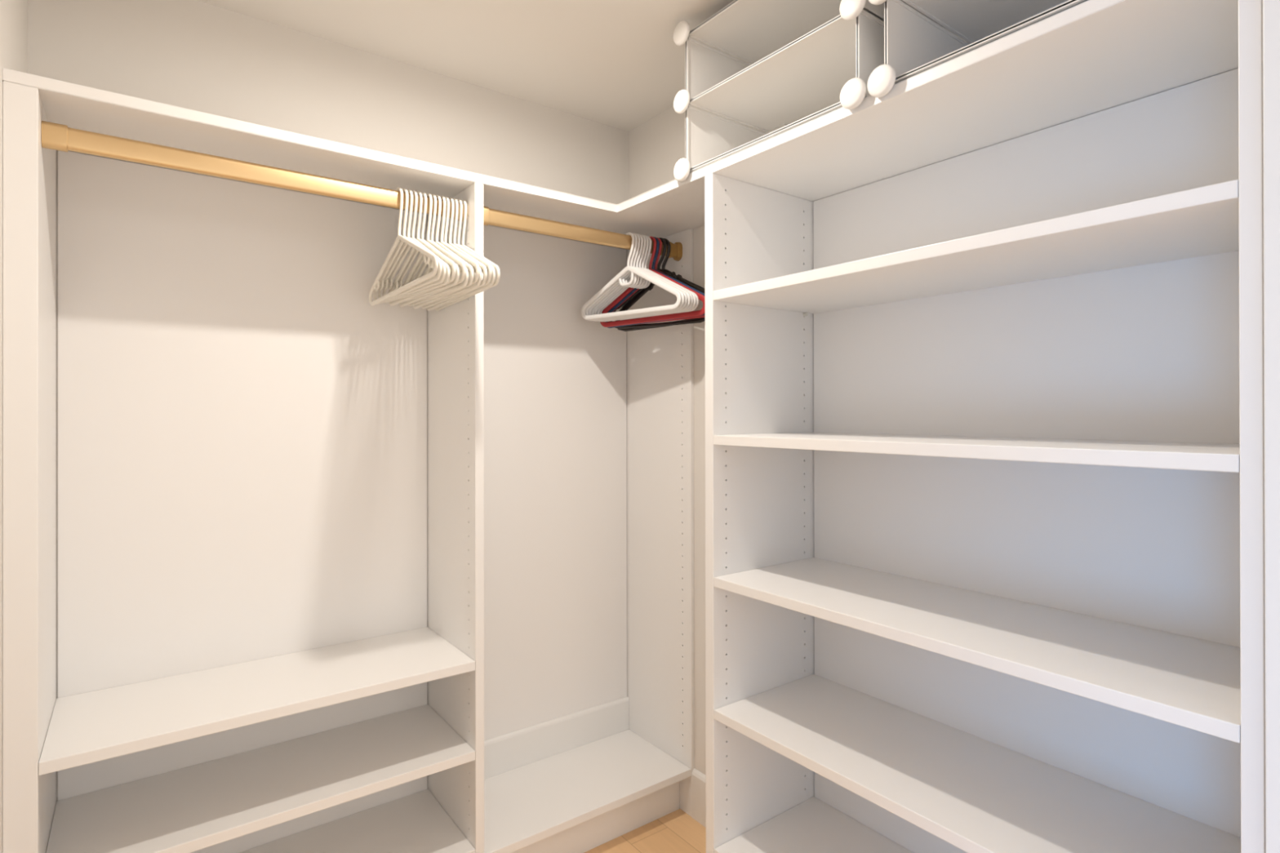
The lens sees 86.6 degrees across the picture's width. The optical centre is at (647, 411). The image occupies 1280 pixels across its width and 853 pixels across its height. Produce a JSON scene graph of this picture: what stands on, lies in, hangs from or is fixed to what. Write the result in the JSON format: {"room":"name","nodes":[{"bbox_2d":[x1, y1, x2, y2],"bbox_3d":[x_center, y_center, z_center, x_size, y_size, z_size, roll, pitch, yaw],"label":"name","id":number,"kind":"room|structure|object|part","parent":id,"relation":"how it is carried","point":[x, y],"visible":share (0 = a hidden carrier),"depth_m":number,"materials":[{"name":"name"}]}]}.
{"room":"walk-in closet","nodes":[
{"label":"walk-in closet","id":0,"kind":"room"},
{"bbox_2d":[0,0,27,852],"bbox_3d":[-0.915,0.153,0.784,0.095,2.585,2.130,0,0,-37],"label":"wall","id":1,"kind":"structure","parent":0,"point":[13,13],"depth_m":1.34,"materials":[{"name":"paint"}]},
{"bbox_2d":[27,0,628,801],"bbox_3d":[-0.785,0.156,2.292,2.120,2.585,0.120,0,0,-37],"label":"wall","id":2,"kind":"structure","parent":0,"point":[193,55],"depth_m":2.02,"materials":[{"name":"paint"}]},
{"bbox_2d":[197,0,747,131],"bbox_3d":[-0.139,-1.189,1.437,2.120,0.100,2.270,0,0,-37],"label":"ceiling","id":3,"kind":"structure","parent":0,"point":[617,64],"depth_m":2.07,"materials":[{"name":"paint"}]},
{"bbox_2d":[583,808,706,852],"bbox_3d":[0.315,1.468,0.487,4.100,0.050,4.320,0,0,-37],"label":"floor","id":4,"kind":"structure","parent":0,"point":[675,832],"depth_m":2.30,"materials":[{"name":"brown wood"}]},
{"bbox_2d":[2,81,693,852],"bbox_3d":[-0.677,0.396,2.047,1.808,2.104,0.400,0,0,-37],"label":"closet","id":5,"kind":"object","parent":4,"relation":"on","point":[248,654],"visible":0.96,"depth_m":1.97,"materials":[{"name":"white laminate"}]},
{"bbox_3d":[-1.370,0.396,1.531,0.026,2.104,0.387,0,0,-37],"label":"panel","id":6,"kind":"part","parent":5,"relation":"part of","materials":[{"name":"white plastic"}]},
{"bbox_3d":[-1.103,0.387,1.972,0.926,2.083,0.006,0,0,-37],"label":"panel","id":7,"kind":"part","parent":5,"relation":"part of","materials":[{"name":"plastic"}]},
{"bbox_2d":[41,120,467,222],"bbox_3d":[-0.906,-0.586,1.711,0.931,0.056,0.026,0,0,-37],"label":"clothes rod","id":8,"kind":"object","parent":5,"relation":"attached to","point":[55,136],"visible":0.84,"depth_m":1.61,"materials":[{"name":"beige wood"}]},
{"bbox_2d":[41,120,68,151],"bbox_3d":[-1.261,-0.586,1.443,0.042,0.056,0.026,0,0,-37],"label":"socket","id":9,"kind":"object","parent":8,"relation":"attached to","point":[55,136],"depth_m":1.43,"materials":[{"name":"beige wood"}]},
{"bbox_2d":[368,187,438,306],"bbox_3d":[-0.682,-0.469,1.867,0.008,0.301,0.501,0,0,-40],"label":"clothes hanger","id":10,"kind":"object","parent":8,"relation":"hanging from","point":[426,253],"visible":0.91,"depth_m":1.86,"materials":[{"name":"white plastic"}]},
{"bbox_3d":[-0.683,-0.407,1.869,0.008,0.160,0.501,0,-3,-40],"label":"frame","id":11,"kind":"part","parent":10,"relation":"part of","materials":[{"name":"white plastic"}]},
{"bbox_2d":[373,188,442,304],"bbox_3d":[-0.676,-0.473,1.883,0.008,0.292,0.501,0,-1,-40],"label":"clothes hanger","id":12,"kind":"object","parent":8,"relation":"hanging from","point":[437,277],"visible":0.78,"depth_m":1.87,"materials":[{"name":"white plastic"}]},
{"bbox_3d":[-0.676,-0.407,1.882,0.008,0.160,0.501,0,-1,-40],"label":"frame","id":13,"kind":"part","parent":12,"relation":"part of","materials":[{"name":"white plastic"}]},
{"bbox_2d":[377,189,446,303],"bbox_3d":[-0.668,-0.473,1.893,0.009,0.292,0.501,0,0,-40],"label":"clothes hanger","id":14,"kind":"object","parent":8,"relation":"hanging from","point":[442,279],"visible":0.59,"depth_m":1.88,"materials":[{"name":"white plastic"}]},
{"bbox_3d":[-0.668,-0.407,1.893,0.008,0.160,0.501,0,0,-40],"label":"frame","id":15,"kind":"part","parent":14,"relation":"part of","materials":[{"name":"white plastic"}]},
{"bbox_2d":[382,190,449,303],"bbox_3d":[-0.658,-0.473,1.902,0.009,0.292,0.501,0,1,-39],"label":"clothes hanger","id":16,"kind":"object","parent":8,"relation":"hanging from","point":[445,282],"visible":0.63,"depth_m":1.89,"materials":[{"name":"white plastic"}]},
{"bbox_3d":[-0.659,-0.407,1.903,0.008,0.160,0.501,0,1,-39],"label":"frame","id":17,"kind":"part","parent":16,"relation":"part of","materials":[{"name":"white plastic"}]},
{"bbox_2d":[388,191,456,306],"bbox_3d":[-0.645,-0.473,1.907,0.008,0.292,0.501,0,-1,-39],"label":"clothes hanger","id":18,"kind":"object","parent":8,"relation":"hanging from","point":[444,258],"visible":0.58,"depth_m":1.90,"materials":[{"name":"white plastic"}]},
{"bbox_3d":[-0.644,-0.407,1.906,0.008,0.160,0.501,0,-1,-39],"label":"frame","id":19,"kind":"part","parent":18,"relation":"part of","materials":[{"name":"white plastic"}]},
{"bbox_2d":[392,192,459,304],"bbox_3d":[-0.638,-0.472,1.919,0.008,0.295,0.501,0,0,-39],"label":"clothes hanger","id":20,"kind":"object","parent":8,"relation":"hanging from","point":[455,282],"visible":0.44,"depth_m":1.90,"materials":[{"name":"white plastic"}]},
{"bbox_3d":[-0.637,-0.407,1.918,0.008,0.160,0.501,0,1,-39],"label":"frame","id":21,"kind":"part","parent":20,"relation":"part of","materials":[{"name":"white plastic"}]},
{"bbox_2d":[398,193,466,306],"bbox_3d":[-0.621,-0.471,1.921,0.008,0.296,0.501,0,0,-39],"label":"clothes hanger","id":22,"kind":"object","parent":8,"relation":"hanging from","point":[455,260],"visible":0.5,"depth_m":1.91,"materials":[{"name":"white plastic"}]},
{"bbox_3d":[-0.621,-0.407,1.922,0.008,0.160,0.501,0,-1,-39],"label":"frame","id":23,"kind":"part","parent":22,"relation":"part of","materials":[{"name":"white plastic"}]},
{"bbox_2d":[408,194,468,302],"bbox_3d":[-0.618,-0.470,1.938,0.008,0.298,0.501,0,0,-38],"label":"clothes hanger","id":24,"kind":"object","parent":8,"relation":"hanging from","point":[460,286],"visible":0.41,"depth_m":1.91,"materials":[{"name":"white plastic"}]},
{"bbox_3d":[-0.617,-0.407,1.937,0.008,0.160,0.501,0,1,-38],"label":"frame","id":25,"kind":"part","parent":24,"relation":"part of","materials":[{"name":"white plastic"}]},
{"bbox_2d":[408,195,474,306],"bbox_3d":[-0.603,-0.473,1.941,0.009,0.292,0.501,0,0,-38],"label":"clothes hanger","id":26,"kind":"object","parent":8,"relation":"hanging from","point":[468,266],"visible":0.44,"depth_m":1.92,"materials":[{"name":"white plastic"}]},
{"bbox_3d":[-0.604,-0.407,1.941,0.008,0.160,0.501,0,0,-38],"label":"frame","id":27,"kind":"part","parent":26,"relation":"part of","materials":[{"name":"white plastic"}]},
{"bbox_2d":[413,195,479,309],"bbox_3d":[-0.588,-0.470,1.943,0.008,0.298,0.501,0,0,-38],"label":"clothes hanger","id":28,"kind":"object","parent":8,"relation":"hanging from","point":[468,260],"visible":0.5,"depth_m":1.93,"materials":[{"name":"white plastic"}]},
{"bbox_3d":[-0.589,-0.407,1.944,0.008,0.160,0.501,0,-2,-38],"label":"frame","id":29,"kind":"part","parent":28,"relation":"part of","materials":[{"name":"white plastic"}]},
{"bbox_2d":[426,196,482,305],"bbox_3d":[-0.584,-0.473,1.956,0.010,0.292,0.501,0,0,-38],"label":"clothes hanger","id":30,"kind":"object","parent":8,"relation":"hanging from","point":[477,283],"visible":0.3,"depth_m":1.93,"materials":[{"name":"white plastic"}]},
{"bbox_3d":[-0.584,-0.407,1.956,0.008,0.160,0.501,0,0,-37],"label":"frame","id":31,"kind":"part","parent":30,"relation":"part of","materials":[{"name":"white plastic"}]},
{"bbox_2d":[421,197,487,309],"bbox_3d":[-0.571,-0.473,1.962,0.008,0.292,0.501,0,-1,-37],"label":"clothes hanger","id":32,"kind":"object","parent":8,"relation":"hanging from","point":[482,266],"visible":0.48,"depth_m":1.94,"materials":[{"name":"white plastic"}]},
{"bbox_3d":[-0.571,-0.407,1.961,0.008,0.160,0.501,0,-1,-37],"label":"frame","id":33,"kind":"part","parent":32,"relation":"part of","materials":[{"name":"white plastic"}]},
{"bbox_2d":[426,198,492,311],"bbox_3d":[-0.557,-0.469,1.963,0.008,0.300,0.501,0,0,-37],"label":"clothes hanger","id":34,"kind":"object","parent":8,"relation":"hanging from","point":[485,263],"visible":0.41,"depth_m":1.95,"materials":[{"name":"white plastic"}]},
{"bbox_3d":[-0.558,-0.407,1.964,0.008,0.160,0.501,0,-2,-37],"label":"frame","id":35,"kind":"part","parent":34,"relation":"part of","materials":[{"name":"white plastic"}]},
{"bbox_2d":[453,200,467,222],"bbox_3d":[-0.551,-0.586,1.980,0.042,0.056,0.026,0,0,-37],"label":"socket","id":36,"kind":"object","parent":8,"relation":"attached to","point":[454,201],"depth_m":1.97,"materials":[{"name":"wood"}]},
{"bbox_2d":[431,199,495,310],"bbox_3d":[-0.551,-0.473,1.977,0.009,0.292,0.501,0,-1,-36],"label":"clothes hanger","id":37,"kind":"object","parent":8,"relation":"hanging from","point":[491,283],"visible":0.41,"depth_m":1.96,"materials":[{"name":"white plastic"}]},
{"bbox_3d":[-0.550,-0.407,1.976,0.008,0.160,0.501,0,-1,-37],"label":"frame","id":38,"kind":"part","parent":37,"relation":"part of","materials":[{"name":"white plastic"}]},
{"bbox_2d":[435,200,500,311],"bbox_3d":[-0.540,-0.473,1.983,0.008,0.292,0.501,0,-2,-36],"label":"clothes hanger","id":39,"kind":"object","parent":8,"relation":"hanging from","point":[495,266],"visible":0.41,"depth_m":1.96,"materials":[{"name":"white plastic"}]},
{"bbox_3d":[-0.538,-0.407,1.982,0.008,0.160,0.501,0,-2,-36],"label":"frame","id":40,"kind":"part","parent":39,"relation":"part of","materials":[{"name":"white plastic"}]},
{"bbox_2d":[38,626,475,775],"bbox_3d":[-0.982,0.725,1.812,0.930,0.026,0.393,0,0,-37],"label":"shelf","id":41,"kind":"object","parent":5,"relation":"attached to","point":[89,724],"depth_m":1.73,"materials":[{"name":"white wood"}]},
{"bbox_2d":[45,704,475,852],"bbox_3d":[-0.981,0.980,1.811,0.930,0.026,0.393,0,0,-37],"label":"shelf","id":42,"kind":"object","parent":5,"relation":"attached to","point":[188,806],"depth_m":1.76,"materials":[{"name":"white wood"}]},
{"bbox_2d":[239,789,475,852],"bbox_3d":[-0.981,1.260,1.810,0.930,0.026,0.393,0,0,-37],"label":"shelf","id":43,"kind":"object","parent":5,"relation":"attached to","point":[411,820],"depth_m":2.01,"materials":[{"name":"white wood"}]},
{"bbox_3d":[-0.602,0.396,2.104,0.026,2.104,0.400,0,0,-37],"label":"divider panel","id":44,"kind":"part","parent":5,"relation":"part of","materials":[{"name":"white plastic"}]},
{"bbox_3d":[-0.397,0.387,2.505,0.778,2.083,0.006,0,0,-37],"label":"panel","id":45,"kind":"part","parent":5,"relation":"part of","materials":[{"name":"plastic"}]},
{"bbox_3d":[-0.390,1.211,2.496,0.783,0.128,0.012,0,0,-37],"label":"rail","id":46,"kind":"part","parent":5,"relation":"part of","materials":[{"name":"paint"}]},
{"bbox_2d":[483,206,682,261],"bbox_3d":[-0.201,-0.586,2.244,0.783,0.069,0.045,0,0,-37],"label":"clothes rod","id":47,"kind":"object","parent":5,"relation":"attached to","point":[493,217],"visible":0.65,"depth_m":2.18,"materials":[{"name":"beige wood"}]},
{"bbox_2d":[483,206,489,226],"bbox_3d":[-0.496,-0.586,2.021,0.042,0.056,0.026,0,0,-37],"label":"socket","id":48,"kind":"object","parent":47,"relation":"attached to","point":[486,209],"depth_m":2.02,"materials":[{"name":"beige wood"}]},
{"bbox_2d":[581,232,681,319],"bbox_3d":[-0.068,-0.477,2.345,0.468,0.286,0.009,0,0,41],"label":"clothes hanger","id":49,"kind":"object","parent":47,"relation":"hanging from","point":[628,268],"visible":0.94,"depth_m":2.33,"materials":[{"name":"white plastic"}]},
{"bbox_3d":[-0.068,-0.419,2.346,0.468,0.170,0.008,0,0,41],"label":"frame","id":50,"kind":"part","parent":49,"relation":"part of","materials":[{"name":"white plastic"}]},
{"bbox_2d":[585,232,684,320],"bbox_3d":[-0.058,-0.477,2.352,0.468,0.286,0.010,0,0,41],"label":"clothes hanger","id":51,"kind":"object","parent":47,"relation":"hanging from","point":[633,282],"visible":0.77,"depth_m":2.34,"materials":[{"name":"white plastic"}]},
{"bbox_3d":[-0.057,-0.419,2.352,0.468,0.170,0.008,0,0,41],"label":"frame","id":52,"kind":"part","parent":51,"relation":"part of","materials":[{"name":"white plastic"}]},
{"bbox_2d":[588,233,687,320],"bbox_3d":[-0.048,-0.477,2.360,0.468,0.286,0.009,0,0,41],"label":"clothes hanger","id":53,"kind":"object","parent":47,"relation":"hanging from","point":[637,235],"visible":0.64,"depth_m":2.35,"materials":[{"name":"white plastic"}]},
{"bbox_3d":[-0.048,-0.419,2.360,0.468,0.170,0.008,0,0,41],"label":"frame","id":54,"kind":"part","parent":53,"relation":"part of","materials":[{"name":"white plastic"}]},
{"bbox_2d":[591,234,690,321],"bbox_3d":[-0.038,-0.477,2.367,0.468,0.286,0.009,0,0,41],"label":"clothes hanger","id":55,"kind":"object","parent":47,"relation":"hanging from","point":[615,289],"visible":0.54,"depth_m":2.36,"materials":[{"name":"white plastic"}]},
{"bbox_3d":[-0.037,-0.419,2.366,0.468,0.170,0.008,0,0,41],"label":"frame","id":56,"kind":"part","parent":55,"relation":"part of","materials":[{"name":"white plastic"}]},
{"bbox_2d":[594,234,693,321],"bbox_3d":[-0.029,-0.477,2.375,0.468,0.286,0.009,0,0,41],"label":"clothes hanger","id":57,"kind":"object","parent":47,"relation":"hanging from","point":[642,236],"visible":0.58,"depth_m":2.36,"materials":[{"name":"white plastic"}]},
{"bbox_3d":[-0.029,-0.419,2.375,0.468,0.170,0.008,0,0,41],"label":"frame","id":58,"kind":"part","parent":57,"relation":"part of","materials":[{"name":"white plastic"}]},
{"bbox_2d":[596,235,696,321],"bbox_3d":[-0.019,-0.477,2.382,0.468,0.286,0.010,0,0,41],"label":"clothes hanger","id":59,"kind":"object","parent":47,"relation":"hanging from","point":[646,237],"visible":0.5,"depth_m":2.37,"materials":[{"name":"white plastic"}]},
{"bbox_3d":[-0.018,-0.419,2.382,0.468,0.170,0.008,0,0,41],"label":"frame","id":60,"kind":"part","parent":59,"relation":"part of","materials":[{"name":"white plastic"}]},
{"bbox_2d":[599,235,698,321],"bbox_3d":[-0.009,-0.477,2.389,0.468,0.286,0.009,0,0,41],"label":"clothes hanger","id":61,"kind":"object","parent":47,"relation":"hanging from","point":[649,237],"visible":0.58,"depth_m":2.38,"materials":[{"name":"white plastic"}]},
{"bbox_3d":[-0.009,-0.419,2.390,0.468,0.170,0.008,0,0,41],"label":"frame","id":62,"kind":"part","parent":61,"relation":"part of","materials":[{"name":"white plastic"}]},
{"bbox_2d":[600,236,705,327],"bbox_3d":[0.008,-0.469,2.400,0.492,0.303,0.010,-1,-1,39],"label":"clothes hanger","id":63,"kind":"object","parent":47,"relation":"hanging from","point":[699,313],"visible":0.62,"depth_m":2.39,"materials":[{"name":"red plastic"}]},
{"bbox_3d":[0.009,-0.411,2.400,0.492,0.187,0.010,-1,-1,39],"label":"frame","id":64,"kind":"part","parent":63,"relation":"part of","materials":[{"name":"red plastic"}]},
{"bbox_2d":[605,236,705,328],"bbox_3d":[0.019,-0.469,2.407,0.492,0.303,0.011,-2,-1,39],"label":"clothes hanger","id":65,"kind":"object","parent":47,"relation":"hanging from","point":[629,294],"visible":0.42,"depth_m":2.40,"materials":[{"name":"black plastic"}]},
{"bbox_3d":[0.021,-0.412,2.406,0.492,0.187,0.010,-2,-1,39],"label":"frame","id":66,"kind":"part","parent":65,"relation":"part of","materials":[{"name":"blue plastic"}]},
{"bbox_2d":[608,237,705,324],"bbox_3d":[0.027,-0.469,2.417,0.492,0.303,0.011,0,0,39],"label":"clothes hanger","id":67,"kind":"object","parent":47,"relation":"hanging from","point":[659,239],"visible":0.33,"depth_m":2.40,"materials":[{"name":"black plastic"}]},
{"bbox_3d":[0.027,-0.411,2.417,0.492,0.187,0.010,0,0,39],"label":"frame","id":68,"kind":"part","parent":67,"relation":"part of","materials":[{"name":"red plastic"}]},
{"bbox_2d":[610,237,705,328],"bbox_3d":[0.037,-0.464,2.429,0.486,0.318,0.012,2,1,41],"label":"clothes hanger","id":69,"kind":"object","parent":47,"relation":"hanging from","point":[664,249],"visible":0.32,"depth_m":2.41,"materials":[{"name":"black plastic"}]},
{"bbox_2d":[617,238,705,331],"bbox_3d":[0.056,-0.464,2.434,0.486,0.318,0.012,-2,-1,41],"label":"clothes hanger","id":70,"kind":"object","parent":47,"relation":"hanging from","point":[642,292],"visible":0.44,"depth_m":2.43,"materials":[{"name":"black plastic"}]},
{"bbox_2d":[668,241,682,261],"bbox_3d":[0.093,-0.586,2.466,0.047,0.069,0.045,0,0,-37],"label":"socket","id":71,"kind":"object","parent":47,"relation":"attached to","point":[676,251],"depth_m":2.46,"materials":[{"name":"brown wood"}]},
{"bbox_2d":[484,728,691,852],"bbox_3d":[-0.275,1.288,2.344,0.783,0.026,0.393,0,0,-37],"label":"shelf","id":72,"kind":"object","parent":5,"relation":"attached to","point":[531,801],"depth_m":2.32,"materials":[{"name":"white wood"}]},
{"bbox_2d":[2,0,1238,249],"bbox_3d":[-0.157,-0.671,1.439,1.904,0.026,2.002,0,0,-37],"label":"shelf","id":73,"kind":"object","parent":5,"relation":"on","point":[1089,57],"visible":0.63,"depth_m":1.54,"materials":[{"name":"white laminate"}]},
{"bbox_2d":[673,0,944,182],"bbox_3d":[0.420,-0.892,1.828,0.389,0.458,0.647,0,0,-37],"label":"organizer","id":74,"kind":"object","parent":73,"relation":"on","point":[809,60],"visible":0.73,"depth_m":1.89,"materials":[{"name":"white plastic"}]},
{"bbox_3d":[0.250,-0.989,2.065,0.351,0.187,0.009,0,0,-37],"label":"panel","id":75,"kind":"part","parent":74,"relation":"part of","materials":[{"name":"white plastic"}]},
{"bbox_3d":[0.250,-0.793,2.064,0.351,0.187,0.009,0,0,-37],"label":"panel","id":76,"kind":"part","parent":74,"relation":"part of","materials":[{"name":"white plastic"}]},
{"bbox_3d":[0.426,-0.695,1.832,0.351,0.009,0.573,0,0,-37],"label":"horizontal panel","id":77,"kind":"part","parent":74,"relation":"part of","materials":[{"name":"white plastic"}]},
{"bbox_3d":[0.425,-1.088,1.833,0.351,0.009,0.573,0,0,-37],"label":"horizontal panel","id":78,"kind":"part","parent":74,"relation":"part of","materials":[{"name":"white plastic"}]},
{"bbox_3d":[0.426,-0.892,1.833,0.351,0.009,0.573,0,0,-37],"label":"horizontal panel","id":79,"kind":"part","parent":74,"relation":"part of","materials":[{"name":"white plastic"}]},
{"bbox_3d":[0.601,-0.794,1.600,0.351,0.187,0.009,0,0,-37],"label":"panel","id":80,"kind":"part","parent":74,"relation":"part of","materials":[{"name":"white plastic"}]},
{"bbox_3d":[0.601,-0.991,1.601,0.351,0.187,0.009,0,0,-37],"label":"panel","id":81,"kind":"part","parent":74,"relation":"part of","materials":[{"name":"white plastic"}]},
{"bbox_2d":[866,0,1088,97],"bbox_3d":[0.814,-0.893,1.307,0.389,0.458,0.647,0,0,-37],"label":"organizer","id":82,"kind":"object","parent":73,"relation":"on","point":[914,44],"visible":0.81,"depth_m":1.49,"materials":[{"name":"white plastic"}]},
{"bbox_3d":[0.644,-0.794,1.544,0.351,0.187,0.009,0,0,-37],"label":"panel","id":83,"kind":"part","parent":82,"relation":"part of","materials":[{"name":"white plastic"}]},
{"bbox_3d":[0.819,-0.893,1.312,0.351,0.009,0.573,0,0,-37],"label":"horizontal panel","id":84,"kind":"part","parent":82,"relation":"part of","materials":[{"name":"white plastic"}]},
{"bbox_3d":[0.039,0.396,2.588,0.013,2.104,0.400,0,0,-37],"label":"panel","id":85,"kind":"part","parent":5,"relation":"part of","materials":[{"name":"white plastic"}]},
{"bbox_2d":[704,0,1265,852],"bbox_3d":[0.684,0.393,1.552,0.427,2.104,1.174,0,0,-37],"label":"shelving unit","id":86,"kind":"object","parent":4,"relation":"on","point":[984,431],"visible":0.98,"depth_m":1.56,"materials":[{"name":"white laminate"}]},
{"bbox_3d":[0.340,0.394,2.007,0.427,2.104,0.033,0,0,-37],"label":"panel","id":87,"kind":"part","parent":86,"relation":"part of","materials":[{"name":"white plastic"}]},
{"bbox_3d":[0.685,1.210,1.545,0.421,0.026,1.113,0,0,-37],"label":"shelf","id":88,"kind":"part","parent":86,"relation":"part of","materials":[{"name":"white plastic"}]},
{"bbox_3d":[0.682,-0.321,1.548,0.421,0.026,1.113,0,0,-37],"label":"shelf","id":89,"kind":"part","parent":86,"relation":"part of","materials":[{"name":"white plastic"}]},
{"bbox_3d":[0.683,0.076,1.548,0.421,0.026,1.113,0,0,-37],"label":"shelf","id":90,"kind":"part","parent":86,"relation":"part of","materials":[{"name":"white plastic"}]},
{"bbox_3d":[0.683,0.466,1.547,0.421,0.026,1.113,0,0,-37],"label":"shelf","id":91,"kind":"part","parent":86,"relation":"part of","materials":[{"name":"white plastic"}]},
{"bbox_3d":[0.684,0.829,1.546,0.421,0.026,1.113,0,0,-37],"label":"shelf","id":92,"kind":"part","parent":86,"relation":"part of","materials":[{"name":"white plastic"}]},
{"bbox_3d":[1.030,0.391,1.094,0.427,2.104,0.026,0,0,-37],"label":"panel","id":93,"kind":"part","parent":86,"relation":"part of","materials":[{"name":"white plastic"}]},
{"bbox_2d":[628,62,786,775],"bbox_3d":[0.212,0.154,2.451,0.096,2.585,0.828,0,0,-37],"label":"wall","id":94,"kind":"structure","parent":0,"point":[655,145],"depth_m":2.42,"materials":[{"name":"paint"}]},
{"bbox_2d":[691,768,706,827],"bbox_3d":[0.290,1.361,2.256,0.014,0.171,0.427,0,0,-37],"label":"baseboard","id":95,"kind":"structure","parent":94,"relation":"attached to","point":[698,778],"depth_m":2.39,"materials":[{"name":"paint"}]},
{"bbox_2d":[875,17,966,42],"bbox_3d":[0.691,0.153,1.997,0.120,2.585,2.130,0,0,-37],"label":"wall","id":96,"kind":"structure","parent":0,"point":[875,17],"depth_m":1.77,"materials":[{"name":"paint"}]},
{"bbox_3d":[0.487,0.150,0.587,1.905,2.585,0.126,0,0,-37],"label":"wall","id":97,"kind":"structure","parent":0,"visible":0},
{"bbox_2d":[1262,0,1279,852],"bbox_3d":[0.935,0.233,0.905,0.086,2.420,0.154,0,0,-37],"label":"trim","id":98,"kind":"structure","parent":97,"relation":"attached to","point":[1271,8],"depth_m":0.94,"materials":[{"name":"paint"}]}
]}

